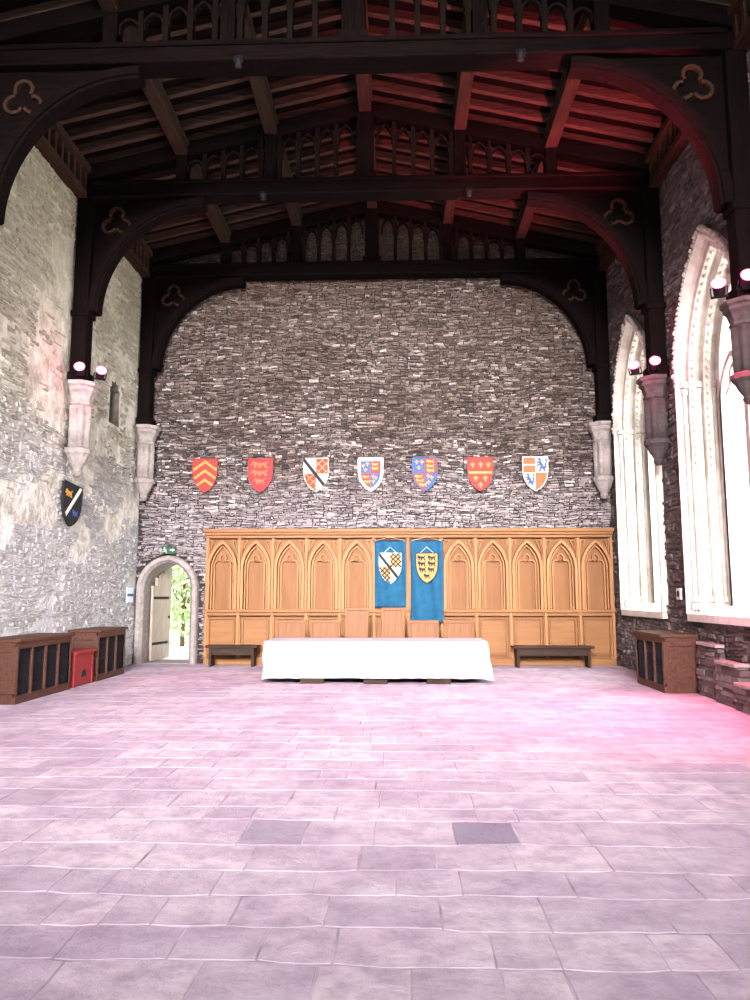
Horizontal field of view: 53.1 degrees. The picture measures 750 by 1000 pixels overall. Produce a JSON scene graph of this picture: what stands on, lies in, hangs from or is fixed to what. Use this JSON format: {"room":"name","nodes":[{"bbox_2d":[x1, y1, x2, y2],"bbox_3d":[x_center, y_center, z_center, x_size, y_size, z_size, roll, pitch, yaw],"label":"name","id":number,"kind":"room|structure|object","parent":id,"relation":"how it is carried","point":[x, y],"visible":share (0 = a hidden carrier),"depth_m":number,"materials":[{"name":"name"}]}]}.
{"room":"historic interior","nodes":[
{"label":"historic interior","id":0,"kind":"room"},
{"bbox_2d":[0,146,142,665],"bbox_3d":[-6.412,-2.427,8.489,0.844,10.251,21.800,0,-7,2],"label":"wall","id":1,"kind":"structure","parent":0,"point":[56,577],"depth_m":13.74,"materials":[{"name":"stone"}]},
{"bbox_2d":[61,479,82,526],"bbox_3d":[-5.702,0.083,14.125,0.105,0.866,0.656,-1,-7,11],"label":"heraldic shield","id":2,"kind":"object","parent":1,"relation":"attached to","point":[71,494],"visible":1,"depth_m":14.05,"materials":[{"name":"black"}]},
{"bbox_2d":[64,379,99,475],"bbox_3d":[-5.548,-1.333,14.222,0.499,1.780,0.628,0,-7,2],"label":"corbel","id":3,"kind":"object","parent":1,"relation":"attached to","point":[82,393],"visible":1,"depth_m":14.07,"materials":[{"name":"stone"}]},
{"bbox_2d":[74,362,87,375],"bbox_3d":[-5.511,-2.444,14.027,0.230,0.234,0.301,2,-7,-13],"label":"spotlight","id":4,"kind":"object","parent":3,"relation":"on","point":[79,367],"visible":1,"depth_m":13.94,"materials":[{"name":"black metal"}]},
{"bbox_2d":[93,366,106,380],"bbox_3d":[-5.204,-2.401,14.212,0.230,0.243,0.298,4,-8,-28],"label":"spotlight","id":5,"kind":"object","parent":3,"relation":"on","point":[101,371],"visible":1,"depth_m":14.14,"materials":[{"name":"black metal"}]},
{"bbox_2d":[67,101,669,381],"bbox_3d":[-0.194,-5.047,14.513,11.260,5.652,0.400,0,-7,2],"label":"roof truss","id":6,"kind":"object","parent":3,"relation":"on","point":[619,204],"visible":0.97,"depth_m":14.55,"materials":[{"name":"brown wood"}]},
{"bbox_2d":[260,191,266,199],"bbox_3d":[-2.150,-5.850,14.448,0.122,0.160,0.124,0,-7,2],"label":"spotlight","id":7,"kind":"object","parent":6,"relation":"attached to","point":[262,195],"visible":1,"depth_m":14.41,"materials":[{"name":"black metal"}]},
{"bbox_2d":[442,12,473,232],"bbox_3d":[1.445,-8.114,8.443,0.300,0.280,20.800,0,-7,2],"label":"purlin","id":8,"kind":"structure","parent":6,"relation":"on","point":[464,80],"depth_m":13.97,"materials":[{"name":"brown wood"}]},
{"bbox_2d":[466,188,472,196],"bbox_3d":[1.798,-5.867,14.318,0.122,0.160,0.124,0,-7,2],"label":"spotlight","id":9,"kind":"object","parent":6,"relation":"attached to","point":[468,191],"visible":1,"depth_m":14.28,"materials":[{"name":"black metal"}]},
{"bbox_2d":[34,121,152,278],"bbox_3d":[-5.916,-7.006,8.549,0.270,0.650,20.800,0,-7,2],"label":"trim","id":10,"kind":"structure","parent":1,"relation":"attached to","point":[55,146],"depth_m":14.10,"materials":[{"name":"brown wood"}]},
{"bbox_2d":[126,588,133,602],"bbox_3d":[-5.673,2.199,17.359,0.029,0.340,0.400,0,-7,2],"label":"notice","id":11,"kind":"object","parent":1,"relation":"attached to","point":[129,591],"visible":1,"depth_m":17.31,"materials":[{"name":"white paper"}]},
{"bbox_2d":[134,424,160,500],"bbox_3d":[-5.426,-0.871,17.869,0.499,1.780,0.584,0,-7,2],"label":"corbel","id":12,"kind":"object","parent":1,"relation":"attached to","point":[147,434],"visible":1,"depth_m":17.74,"materials":[{"name":"stone"}]},
{"bbox_2d":[135,201,612,424],"bbox_3d":[-0.071,-4.582,18.182,11.260,5.652,0.400,0,-7,2],"label":"roof truss","id":13,"kind":"object","parent":12,"relation":"on","point":[576,286],"visible":0.96,"depth_m":18.22,"materials":[{"name":"brown wood"}]},
{"bbox_2d":[0,0,749,299],"bbox_3d":[-0.315,-5.505,10.894,11.260,5.652,0.400,0,-7,2],"label":"roof truss","id":14,"kind":"object","parent":1,"relation":"attached to","point":[689,68],"visible":0.96,"depth_m":10.90,"materials":[{"name":"brown wood"}]},
{"bbox_2d":[97,0,230,242],"bbox_3d":[-4.002,-7.689,8.571,0.300,0.280,20.800,0,-7,2],"label":"beam","id":15,"kind":"structure","parent":14,"relation":"on","point":[154,91],"depth_m":13.82,"materials":[{"name":"brown wood"}]},
{"bbox_2d":[234,56,242,68],"bbox_3d":[-1.972,-6.310,10.819,0.122,0.160,0.124,0,-7,2],"label":"spotlight","id":16,"kind":"object","parent":14,"relation":"attached to","point":[237,60],"visible":1,"depth_m":10.79,"materials":[{"name":"black metal"}]},
{"bbox_2d":[244,6,302,225],"bbox_3d":[-2.253,-8.099,8.565,0.300,0.280,20.800,0,-7,2],"label":"purlin","id":17,"kind":"structure","parent":14,"relation":"on","point":[260,87],"depth_m":14.03,"materials":[{"name":"brown wood"}]},
{"bbox_2d":[355,0,376,207],"bbox_3d":[-0.404,-8.532,8.558,0.300,0.280,20.800,0,-7,2],"label":"purlin","id":18,"kind":"structure","parent":14,"relation":"on","point":[363,81],"depth_m":14.22,"materials":[{"name":"brown wood"}]},
{"bbox_2d":[516,49,524,61],"bbox_3d":[2.076,-6.327,10.686,0.122,0.160,0.124,0,-7,2],"label":"spotlight","id":19,"kind":"object","parent":14,"relation":"attached to","point":[521,54],"visible":1,"depth_m":10.65,"materials":[{"name":"black metal"}]},
{"bbox_2d":[514,14,589,237],"bbox_3d":[3.194,-7.719,8.334,0.300,0.280,20.800,0,-7,2],"label":"roof beam","id":20,"kind":"structure","parent":14,"relation":"on","point":[567,88],"depth_m":13.75,"materials":[{"name":"brown wood"}]},
{"bbox_2d":[736,269,749,290],"bbox_3d":[4.980,-2.949,10.039,0.230,0.234,0.301,-2,-8,17],"label":"spotlight","id":21,"kind":"object","parent":14,"relation":"attached to","point":[745,274],"visible":1,"depth_m":9.97,"materials":[{"name":"black metal"}]},
{"bbox_2d":[0,0,666,244],"bbox_3d":[-0.396,-8.164,8.763,12.400,1.438,21.300,0,-7,2],"label":"ceiling","id":22,"kind":"structure","parent":0,"point":[5,5],"depth_m":14.02,"materials":[{"name":"brown wood"}]},
{"bbox_2d":[0,0,90,21],"bbox_3d":[-3.165,-7.746,11.213,5.700,1.472,0.100,0,-7,2],"label":"rafter","id":23,"kind":"object","parent":22,"relation":"attached to","point":[55,4],"visible":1,"depth_m":11.17,"materials":[{"name":"brown wood"}]},
{"bbox_2d":[59,77,248,124],"bbox_3d":[-3.089,-7.457,13.493,5.700,1.472,0.100,0,-7,2],"label":"rafter","id":24,"kind":"object","parent":22,"relation":"attached to","point":[215,82],"visible":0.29,"depth_m":13.45,"materials":[{"name":"brown wood"}]},
{"bbox_2d":[66,74,349,139],"bbox_3d":[-3.074,-7.399,13.950,5.700,1.472,0.100,0,-7,2],"label":"rafter","id":25,"kind":"object","parent":22,"relation":"attached to","point":[296,81],"visible":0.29,"depth_m":13.90,"materials":[{"name":"brown wood"}]},
{"bbox_2d":[149,203,270,231],"bbox_3d":[-2.952,-6.937,17.598,5.700,1.472,0.100,0,-7,2],"label":"rafter","id":26,"kind":"object","parent":22,"relation":"attached to","point":[231,208],"visible":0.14,"depth_m":17.56,"materials":[{"name":"brown wood"}]},
{"bbox_2d":[96,0,325,41],"bbox_3d":[-3.135,-7.630,12.125,5.700,1.472,0.100,0,-7,2],"label":"rafter","id":27,"kind":"object","parent":22,"relation":"attached to","point":[203,22],"visible":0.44,"depth_m":12.08,"materials":[{"name":"brown wood"}]},
{"bbox_2d":[76,80,355,154],"bbox_3d":[-3.058,-7.341,14.406,5.700,1.472,0.100,0,-7,2],"label":"rafter","id":28,"kind":"object","parent":22,"relation":"attached to","point":[347,86],"visible":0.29,"depth_m":14.36,"materials":[{"name":"brown wood"}]},
{"bbox_2d":[86,95,356,163],"bbox_3d":[-3.043,-7.284,14.862,5.700,1.472,0.100,0,-7,2],"label":"rafter","id":29,"kind":"object","parent":22,"relation":"attached to","point":[351,99],"visible":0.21,"depth_m":14.81,"materials":[{"name":"brown wood"}]},
{"bbox_2d":[112,27,340,93],"bbox_3d":[-3.104,-7.515,13.037,5.700,1.472,0.100,0,-7,2],"label":"rafter","id":30,"kind":"object","parent":22,"relation":"attached to","point":[334,32],"visible":0.02,"depth_m":12.98,"materials":[{"name":"brown wood"}]},
{"bbox_2d":[142,202,319,242],"bbox_3d":[-2.936,-6.879,18.055,5.700,1.472,0.100,0,-7,2],"label":"rafter","id":31,"kind":"object","parent":22,"relation":"attached to","point":[281,207],"visible":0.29,"depth_m":18.01,"materials":[{"name":"brown wood"}]},
{"bbox_2d":[125,125,355,179],"bbox_3d":[-3.013,-7.168,15.774,5.700,1.472,0.100,0,-7,2],"label":"rafter","id":32,"kind":"object","parent":22,"relation":"attached to","point":[170,173],"visible":0.21,"depth_m":15.73,"materials":[{"name":"brown wood"}]},
{"bbox_2d":[148,202,353,249],"bbox_3d":[-2.921,-6.822,18.511,5.700,1.472,0.100,0,-7,2],"label":"rafter","id":33,"kind":"object","parent":22,"relation":"attached to","point":[330,204],"visible":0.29,"depth_m":18.46,"materials":[{"name":"brown wood"}]},
{"bbox_2d":[200,6,341,39],"bbox_3d":[-3.119,-7.573,12.581,5.700,1.472,0.100,0,-7,2],"label":"rafter","id":34,"kind":"object","parent":22,"relation":"attached to","point":[332,14],"visible":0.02,"depth_m":12.53,"materials":[{"name":"brown wood"}]},
{"bbox_2d":[208,139,355,178],"bbox_3d":[-2.997,-7.110,16.230,5.700,1.472,0.100,0,-7,2],"label":"rafter","id":35,"kind":"object","parent":22,"relation":"attached to","point":[345,145],"visible":0.29,"depth_m":16.18,"materials":[{"name":"brown wood"}]},
{"bbox_2d":[218,164,355,204],"bbox_3d":[-2.967,-6.995,17.142,5.700,1.472,0.100,0,-7,2],"label":"rafter","id":36,"kind":"object","parent":22,"relation":"attached to","point":[348,169],"visible":0.02,"depth_m":17.09,"materials":[{"name":"brown wood"}]},
{"bbox_2d":[245,151,355,177],"bbox_3d":[-2.982,-7.053,16.686,5.700,1.472,0.100,0,-7,2],"label":"rafter","id":37,"kind":"object","parent":22,"relation":"attached to","point":[348,157],"visible":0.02,"depth_m":16.64,"materials":[{"name":"brown wood"}]},
{"bbox_2d":[376,162,436,174],"bbox_3d":[2.730,-7.019,16.955,5.700,1.472,0.100,0,-7,2],"label":"rafter","id":38,"kind":"object","parent":22,"relation":"attached to","point":[384,167],"visible":0.02,"depth_m":17.05,"materials":[{"name":"brown wood"}]},
{"bbox_2d":[375,150,486,173],"bbox_3d":[2.715,-7.076,16.499,5.700,1.472,0.100,0,-7,2],"label":"rafter","id":39,"kind":"object","parent":22,"relation":"attached to","point":[423,163],"visible":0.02,"depth_m":16.57,"materials":[{"name":"brown wood"}]},
{"bbox_2d":[367,4,514,32],"bbox_3d":[2.577,-7.596,12.394,5.700,1.472,0.100,0,-7,2],"label":"rafter","id":40,"kind":"object","parent":22,"relation":"attached to","point":[375,11],"visible":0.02,"depth_m":12.47,"materials":[{"name":"brown wood"}]},
{"bbox_2d":[375,137,532,172],"bbox_3d":[2.699,-7.134,16.043,5.700,1.472,0.100,0,-7,2],"label":"rafter","id":41,"kind":"object","parent":22,"relation":"attached to","point":[383,143],"visible":0.29,"depth_m":16.08,"materials":[{"name":"brown wood"}]},
{"bbox_2d":[368,24,563,72],"bbox_3d":[2.593,-7.539,12.850,5.700,1.472,0.100,0,-7,2],"label":"rafter","id":42,"kind":"object","parent":22,"relation":"attached to","point":[373,30],"visible":0.02,"depth_m":12.95,"materials":[{"name":"brown wood"}]},
{"bbox_2d":[377,173,580,221],"bbox_3d":[2.745,-6.961,17.411,5.700,1.472,0.100,0,-7,2],"label":"rafter","id":43,"kind":"object","parent":22,"relation":"attached to","point":[509,203],"visible":0.21,"depth_m":17.34,"materials":[{"name":"brown wood"}]},
{"bbox_2d":[374,124,611,171],"bbox_3d":[2.684,-7.192,15.586,5.700,1.472,0.100,0,-7,2],"label":"rafter","id":44,"kind":"object","parent":22,"relation":"attached to","point":[561,165],"visible":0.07,"depth_m":15.54,"materials":[{"name":"brown wood"}]},
{"bbox_2d":[388,201,598,242],"bbox_3d":[2.776,-6.845,18.323,5.700,1.472,0.100,0,-7,2],"label":"rafter","id":45,"kind":"object","parent":22,"relation":"attached to","point":[561,233],"visible":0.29,"depth_m":18.26,"materials":[{"name":"brown wood"}]},
{"bbox_2d":[372,95,648,153],"bbox_3d":[2.654,-7.308,14.674,5.700,1.472,0.100,0,-7,2],"label":"rafter","id":46,"kind":"object","parent":22,"relation":"attached to","point":[479,118],"visible":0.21,"depth_m":14.63,"materials":[{"name":"brown wood"}]},
{"bbox_2d":[398,0,623,30],"bbox_3d":[2.562,-7.654,11.938,5.700,1.472,0.100,0,-7,2],"label":"rafter","id":47,"kind":"object","parent":22,"relation":"attached to","point":[503,13],"visible":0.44,"depth_m":11.92,"materials":[{"name":"brown wood"}]},
{"bbox_2d":[426,200,599,235],"bbox_3d":[2.760,-6.903,17.867,5.700,1.472,0.100,0,-7,2],"label":"rafter","id":48,"kind":"object","parent":22,"relation":"attached to","point":[462,204],"visible":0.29,"depth_m":17.79,"materials":[{"name":"brown wood"}]},
{"bbox_2d":[371,79,657,142],"bbox_3d":[2.638,-7.365,14.218,5.700,1.472,0.100,0,-7,2],"label":"rafter","id":49,"kind":"object","parent":22,"relation":"attached to","point":[493,107],"visible":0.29,"depth_m":14.18,"materials":[{"name":"brown wood"}]},
{"bbox_2d":[379,73,665,127],"bbox_3d":[2.623,-7.423,13.762,5.700,1.472,0.100,0,-7,2],"label":"rafter","id":50,"kind":"object","parent":22,"relation":"attached to","point":[428,78],"visible":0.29,"depth_m":13.71,"materials":[{"name":"brown wood"}]},
{"bbox_2d":[474,71,658,109],"bbox_3d":[2.608,-7.481,13.306,5.700,1.472,0.100,0,-7,2],"label":"rafter","id":51,"kind":"object","parent":22,"relation":"attached to","point":[510,76],"visible":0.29,"depth_m":13.23,"materials":[{"name":"brown wood"}]},
{"bbox_2d":[699,0,731,5],"bbox_3d":[2.532,-7.770,11.025,5.700,1.472,0.100,0,-7,2],"label":"rafter","id":52,"kind":"object","parent":22,"relation":"attached to","point":[722,2],"visible":0.02,"depth_m":10.82,"materials":[{"name":"brown wood"}]},
{"bbox_2d":[0,663,749,999],"bbox_3d":[-0.403,2.523,7.186,11.400,0.006,20.943,0,-7,2],"label":"floor","id":53,"kind":"structure","parent":0,"point":[168,831],"depth_m":4.94,"materials":[{"name":"grey stone"}]},
{"bbox_2d":[0,633,74,704],"bbox_3d":[-5.523,2.650,11.977,0.630,0.952,1.890,0,-7,2],"label":"radiator cover","id":54,"kind":"object","parent":53,"relation":"on","point":[33,666],"visible":1,"depth_m":11.64,"materials":[{"name":"brown wood"}]},
{"bbox_2d":[17,648,29,694],"bbox_3d":[-5.312,2.580,11.298,0.027,0.680,0.400,0,-7,2],"label":"grille","id":55,"kind":"object","parent":54,"relation":"attached to","point":[23,662],"depth_m":11.32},
{"bbox_2d":[32,646,43,691],"bbox_3d":[-5.297,2.637,11.744,0.027,0.680,0.400,0,-7,2],"label":"grille","id":56,"kind":"object","parent":54,"relation":"attached to","point":[38,651],"depth_m":11.77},
{"bbox_2d":[46,644,56,687],"bbox_3d":[-5.282,2.693,12.190,0.027,0.680,0.400,0,-7,2],"label":"grille","id":57,"kind":"object","parent":54,"relation":"attached to","point":[51,649],"depth_m":12.22,"materials":[{"name":"black metal"}]},
{"bbox_2d":[58,642,68,684],"bbox_3d":[-5.267,2.750,12.636,0.027,0.680,0.400,0,-7,2],"label":"grille","id":58,"kind":"object","parent":54,"relation":"attached to","point":[63,647],"depth_m":12.66,"materials":[{"name":"black metal"}]},
{"bbox_2d":[70,648,96,687],"bbox_3d":[-5.459,3.000,13.418,0.600,0.620,0.860,0,-7,2],"label":"chest","id":59,"kind":"object","parent":53,"relation":"on","point":[82,659],"visible":0.49,"depth_m":13.35,"materials":[{"name":"paint"}]},
{"bbox_2d":[68,627,127,681],"bbox_3d":[-5.431,2.999,14.728,0.630,0.952,1.440,0,-7,2],"label":"radiator cover","id":60,"kind":"object","parent":53,"relation":"on","point":[109,642],"visible":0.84,"depth_m":14.43,"materials":[{"name":"brown wood"}]},
{"bbox_2d":[98,637,105,673],"bbox_3d":[-5.213,2.957,14.272,0.027,0.680,0.400,0,-7,2],"label":"grille","id":61,"kind":"object","parent":60,"relation":"attached to","point":[101,640],"depth_m":14.29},
{"bbox_2d":[107,636,114,671],"bbox_3d":[-5.198,3.014,14.719,0.027,0.680,0.400,0,-7,2],"label":"grille","id":62,"kind":"object","parent":60,"relation":"attached to","point":[110,639],"depth_m":14.73,"materials":[{"name":"black metal"}]},
{"bbox_2d":[116,635,122,668],"bbox_3d":[-5.183,3.070,15.165,0.027,0.680,0.400,0,-7,2],"label":"grille","id":63,"kind":"object","parent":60,"relation":"attached to","point":[119,638],"depth_m":15.18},
{"bbox_2d":[204,645,260,666],"bbox_3d":[-3.228,3.530,17.008,1.200,0.470,0.400,0,-7,2],"label":"wooden bench","id":64,"kind":"object","parent":53,"relation":"on","point":[214,650],"visible":1,"depth_m":16.87,"materials":[{"name":"brown wood"}]},
{"bbox_2d":[275,620,305,637],"bbox_3d":[-1.842,3.106,16.002,0.680,1.060,0.550,0,-7,2],"label":"wooden chair","id":65,"kind":"object","parent":53,"relation":"on","point":[283,628],"visible":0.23,"depth_m":16.26,"materials":[{"name":"brown wood"}]},
{"bbox_2d":[310,620,340,637],"bbox_3d":[-1.082,3.103,15.977,0.680,1.060,0.550,0,-7,2],"label":"wooden chair","id":66,"kind":"object","parent":53,"relation":"on","point":[318,628],"visible":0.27,"depth_m":16.23,"materials":[{"name":"brown wood"}]},
{"bbox_2d":[345,608,368,637],"bbox_3d":[-0.403,2.966,15.971,0.520,1.330,0.550,0,-7,2],"label":"wooden chair","id":67,"kind":"object","parent":53,"relation":"on","point":[356,619],"visible":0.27,"depth_m":16.23,"materials":[{"name":"brown wood"}]},
{"bbox_2d":[300,678,450,683],"bbox_3d":[0.024,3.026,14.174,4.010,0.759,1.070,0,-7,2],"label":"banquet table","id":68,"kind":"object","parent":53,"relation":"on","point":[302,680],"visible":0.14,"depth_m":13.60,"materials":[{"name":"brown wood"}]},
{"bbox_2d":[261,637,494,680],"bbox_3d":[0.041,2.982,14.175,4.263,0.691,1.320,0,-7,2],"label":"tablecloth","id":69,"kind":"object","parent":68,"relation":"on","point":[295,658],"visible":1,"depth_m":13.61,"materials":[{"name":"white fabric"}]},
{"bbox_2d":[381,608,404,637],"bbox_3d":[0.382,2.962,15.945,0.520,1.330,0.550,0,-7,2],"label":"wooden chair","id":70,"kind":"object","parent":53,"relation":"on","point":[392,619],"visible":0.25,"depth_m":16.20,"materials":[{"name":"brown wood"}]},
{"bbox_2d":[408,620,438,637],"bbox_3d":[1.037,3.094,15.907,0.680,1.060,0.550,0,-7,2],"label":"wooden chair","id":71,"kind":"object","parent":53,"relation":"on","point":[416,628],"visible":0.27,"depth_m":16.16,"materials":[{"name":"brown wood"}]},
{"bbox_2d":[443,620,474,637],"bbox_3d":[1.796,3.091,15.882,0.680,1.060,0.550,0,-7,2],"label":"wooden chair","id":72,"kind":"object","parent":53,"relation":"on","point":[451,628],"visible":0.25,"depth_m":16.14,"materials":[{"name":"brown wood"}]},
{"bbox_2d":[511,645,594,667],"bbox_3d":[3.968,3.501,16.771,1.800,0.470,0.400,0,-7,2],"label":"wooden bench","id":73,"kind":"object","parent":53,"relation":"on","point":[520,650],"visible":1,"depth_m":16.63,"materials":[{"name":"brown wood"}]},
{"bbox_2d":[632,630,699,692],"bbox_3d":[5.049,2.788,13.068,0.630,0.952,1.490,0,-7,2],"label":"radiator cover","id":74,"kind":"object","parent":53,"relation":"on","point":[665,660],"visible":0.98,"depth_m":12.39,"materials":[{"name":"brown wood"}]},
{"bbox_2d":[638,639,644,677],"bbox_3d":[4.831,2.864,13.536,0.027,0.680,0.417,0,-7,2],"label":"grille","id":75,"kind":"object","parent":74,"relation":"attached to","point":[641,642],"depth_m":13.57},
{"bbox_2d":[646,641,653,680],"bbox_3d":[4.816,2.805,13.074,0.027,0.680,0.417,0,-7,2],"label":"grille","id":76,"kind":"object","parent":74,"relation":"attached to","point":[649,644],"depth_m":13.10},
{"bbox_2d":[655,642,662,684],"bbox_3d":[4.800,2.747,12.611,0.027,0.680,0.417,0,-7,2],"label":"grille","id":77,"kind":"object","parent":74,"relation":"attached to","point":[658,645],"depth_m":12.65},
{"bbox_2d":[696,641,749,713],"bbox_3d":[5.148,2.515,10.515,0.272,0.848,3.442,0,-7,2],"label":"seat","id":78,"kind":"object","parent":53,"relation":"on","point":[727,682],"visible":1,"depth_m":11.16,"materials":[{"name":"stone"}]},
{"bbox_2d":[133,217,616,663],"bbox_3d":[-0.061,-2.072,18.180,11.900,11.920,0.073,0,-7,2],"label":"wall","id":79,"kind":"structure","parent":0,"point":[397,371],"depth_m":18.24,"materials":[{"name":"stone"}]},
{"bbox_2d":[133,555,198,663],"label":"door frame","id":80,"kind":"structure","parent":79,"relation":"in","point":[146,579],"depth_m":17.76,"materials":[{"name":"stone"}]},
{"bbox_2d":[149,568,171,660],"bbox_3d":[-5.300,2.807,18.619,0.100,2.250,0.992,-1,-7,10],"label":"plank door","id":81,"kind":"structure","parent":80,"relation":"attached to","point":[160,611],"depth_m":18.55,"materials":[{"name":"brown wood"}]},
{"bbox_2d":[161,546,175,553],"bbox_3d":[-4.910,1.194,17.862,0.340,0.180,0.044,0,-7,2],"label":"exit sign","id":82,"kind":"object","parent":79,"relation":"attached to","point":[165,549],"visible":1,"depth_m":17.84,"materials":[{"name":"green plastic"}]},
{"bbox_2d":[192,458,217,492],"bbox_3d":[-4.091,-0.584,18.059,0.613,0.832,0.062,0,-7,2],"label":"heraldic shield","id":83,"kind":"object","parent":79,"relation":"attached to","point":[204,471],"visible":1,"depth_m":18.04,"materials":[{"name":"red"}]},
{"bbox_2d":[248,458,272,491],"bbox_3d":[-2.751,-0.590,18.015,0.613,0.832,0.062,0,-7,2],"label":"heraldic shield","id":84,"kind":"object","parent":79,"relation":"attached to","point":[260,470],"visible":1,"depth_m":18.00,"materials":[{"name":"red"}]},
{"bbox_2d":[303,458,328,491],"bbox_3d":[-1.413,-0.598,17.947,0.613,0.832,0.111,0,-7,2],"label":"heraldic shield","id":85,"kind":"object","parent":79,"relation":"attached to","point":[315,470],"visible":1,"depth_m":17.95,"materials":[{"name":"white paint"}]},
{"bbox_2d":[358,457,383,491],"bbox_3d":[-0.103,-0.601,17.923,0.613,0.832,0.072,0,-7,2],"label":"heraldic shield","id":86,"kind":"object","parent":79,"relation":"attached to","point":[370,470],"visible":1,"depth_m":17.91,"materials":[{"name":"white paint"}]},
{"bbox_2d":[203,528,616,665],"bbox_3d":[0.748,2.240,17.442,9.570,3.140,0.360,0,-7,2],"label":"panelling","id":87,"kind":"object","parent":79,"relation":"attached to","point":[519,586],"visible":0.84,"depth_m":17.48,"materials":[{"name":"brown wood"}]},
{"bbox_2d":[373,537,406,606],"bbox_3d":[0.350,1.652,17.273,0.788,1.624,0.168,0,-7,2],"label":"banner","id":88,"kind":"object","parent":87,"relation":"hanging from","point":[390,555],"visible":1,"depth_m":17.27,"materials":[{"name":"teal fabric"}]},
{"bbox_2d":[409,537,443,621],"bbox_3d":[1.196,1.820,17.249,0.818,1.964,0.122,0,-7,2],"label":"banner","id":89,"kind":"object","parent":87,"relation":"hanging from","point":[427,603],"visible":0.97,"depth_m":17.23,"materials":[{"name":"teal fabric"}]},
{"bbox_2d":[412,457,437,491],"bbox_3d":[1.186,-0.607,17.880,0.613,0.832,0.074,0,-7,2],"label":"heraldic shield","id":90,"kind":"object","parent":79,"relation":"attached to","point":[424,469],"visible":1,"depth_m":17.87,"materials":[{"name":"multicoloured"}]},
{"bbox_2d":[467,457,492,490],"bbox_3d":[2.506,-0.612,17.841,0.613,0.832,0.063,0,-7,2],"label":"heraldic shield","id":91,"kind":"object","parent":79,"relation":"attached to","point":[479,469],"visible":1,"depth_m":17.83,"materials":[{"name":"red"}]},
{"bbox_2d":[522,456,547,490],"bbox_3d":[3.805,-0.617,17.799,0.613,0.832,0.062,0,-7,2],"label":"heraldic shield","id":92,"kind":"object","parent":79,"relation":"attached to","point":[534,469],"visible":1,"depth_m":17.79,"materials":[{"name":"white paint"}]},
{"bbox_2d":[606,49,749,670],"bbox_3d":[5.213,-2.534,7.660,0.063,10.246,20.900,0,-7,2],"label":"wall","id":93,"kind":"structure","parent":0,"point":[685,197],"depth_m":13.67,"materials":[{"name":"stone"}]},
{"bbox_2d":[587,421,613,498],"bbox_3d":[5.267,-0.916,17.517,0.498,1.780,0.584,0,-7,2],"label":"corbel","id":94,"kind":"object","parent":93,"relation":"attached to","point":[600,431],"visible":1,"depth_m":17.38,"materials":[{"name":"stone"}]},
{"bbox_2d":[611,314,668,618],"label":"window","id":95,"kind":"structure","parent":93,"relation":"in","point":[639,485],"depth_m":16.60,"materials":[{"name":"stone"}]},
{"bbox_2d":[636,374,669,465],"bbox_3d":[5.152,-1.448,13.879,0.485,1.638,0.603,0,-7,2],"label":"corbel","id":96,"kind":"object","parent":93,"relation":"attached to","point":[653,387],"visible":1,"depth_m":13.73,"materials":[{"name":"stone"}]},
{"bbox_2d":[628,361,642,375],"bbox_3d":[4.808,-2.443,13.883,0.230,0.243,0.298,-4,-8,27],"label":"spotlight","id":97,"kind":"object","parent":96,"relation":"on","point":[633,365],"visible":1,"depth_m":13.81,"materials":[{"name":"black metal"}]},
{"bbox_2d":[648,356,661,370],"bbox_3d":[5.102,-2.488,13.678,0.230,0.234,0.301,-2,-8,17],"label":"spotlight","id":98,"kind":"object","parent":96,"relation":"on","point":[654,361],"visible":1,"depth_m":13.60,"materials":[{"name":"black metal"}]},
{"bbox_2d":[595,0,749,270],"bbox_3d":[5.108,-7.052,8.186,0.270,0.650,20.800,0,-7,2],"label":"trim","id":99,"kind":"structure","parent":93,"relation":"attached to","point":[669,143],"depth_m":13.37,"materials":[{"name":"brown wood"}]},
{"bbox_2d":[676,588,682,599],"bbox_3d":[5.363,1.655,13.226,0.044,0.200,0.180,0,-7,2],"label":"notice","id":100,"kind":"object","parent":93,"relation":"attached to","point":[678,590],"visible":1,"depth_m":13.16,"materials":[{"name":"white paper"}]},
{"bbox_2d":[671,224,749,626],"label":"window","id":101,"kind":"structure","parent":93,"relation":"in","point":[713,418],"depth_m":12.78,"materials":[{"name":"stone"}]},
{"bbox_2d":[719,295,749,404],"bbox_3d":[5.041,-2.013,10.273,0.465,1.424,0.562,0,-7,2],"label":"corbel","id":102,"kind":"object","parent":93,"relation":"attached to","point":[736,310],"visible":1,"depth_m":10.17,"materials":[{"name":"stone"}]},
{"bbox_2d":[710,277,728,299],"bbox_3d":[4.707,-2.901,10.263,0.230,0.243,0.298,-4,-8,27],"label":"spotlight","id":103,"kind":"object","parent":102,"relation":"on","point":[717,284],"visible":1,"depth_m":10.19,"materials":[{"name":"black metal"}]},
{"label":"outside","id":104,"kind":"structure","parent":0,"visible":0},
{"bbox_2d":[169,621,189,648],"bbox_3d":[-5.894,5.972,32.975,30.000,0.240,29.100,0,-7,2],"label":"lawn","id":105,"kind":"structure","parent":104,"point":[175,640],"depth_m":27.59,"materials":[{"name":"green plant"}]},
{"bbox_2d":[164,649,188,659],"bbox_3d":[-5.207,4.264,20.612,3.400,0.040,4.000,0,-7,2],"label":"garden path","id":106,"kind":"structure","parent":105,"relation":"on","point":[173,653],"depth_m":20.59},
{"bbox_2d":[170,565,190,646],"bbox_3d":[-6.308,3.090,24.648,2.238,3.385,2.306,0,-7,2],"label":"shrub","id":107,"kind":"object","parent":105,"relation":"on","point":[183,613],"visible":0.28,"depth_m":24.32,"materials":[{"name":"green plant"}]},
{"bbox_2d":[170,569,190,630],"bbox_3d":[-7.370,3.029,28.784,3.394,4.546,3.399,0,-7,2],"label":"shrub","id":108,"kind":"object","parent":105,"relation":"on","point":[173,595],"visible":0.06,"depth_m":28.46,"materials":[{"name":"green plant"}]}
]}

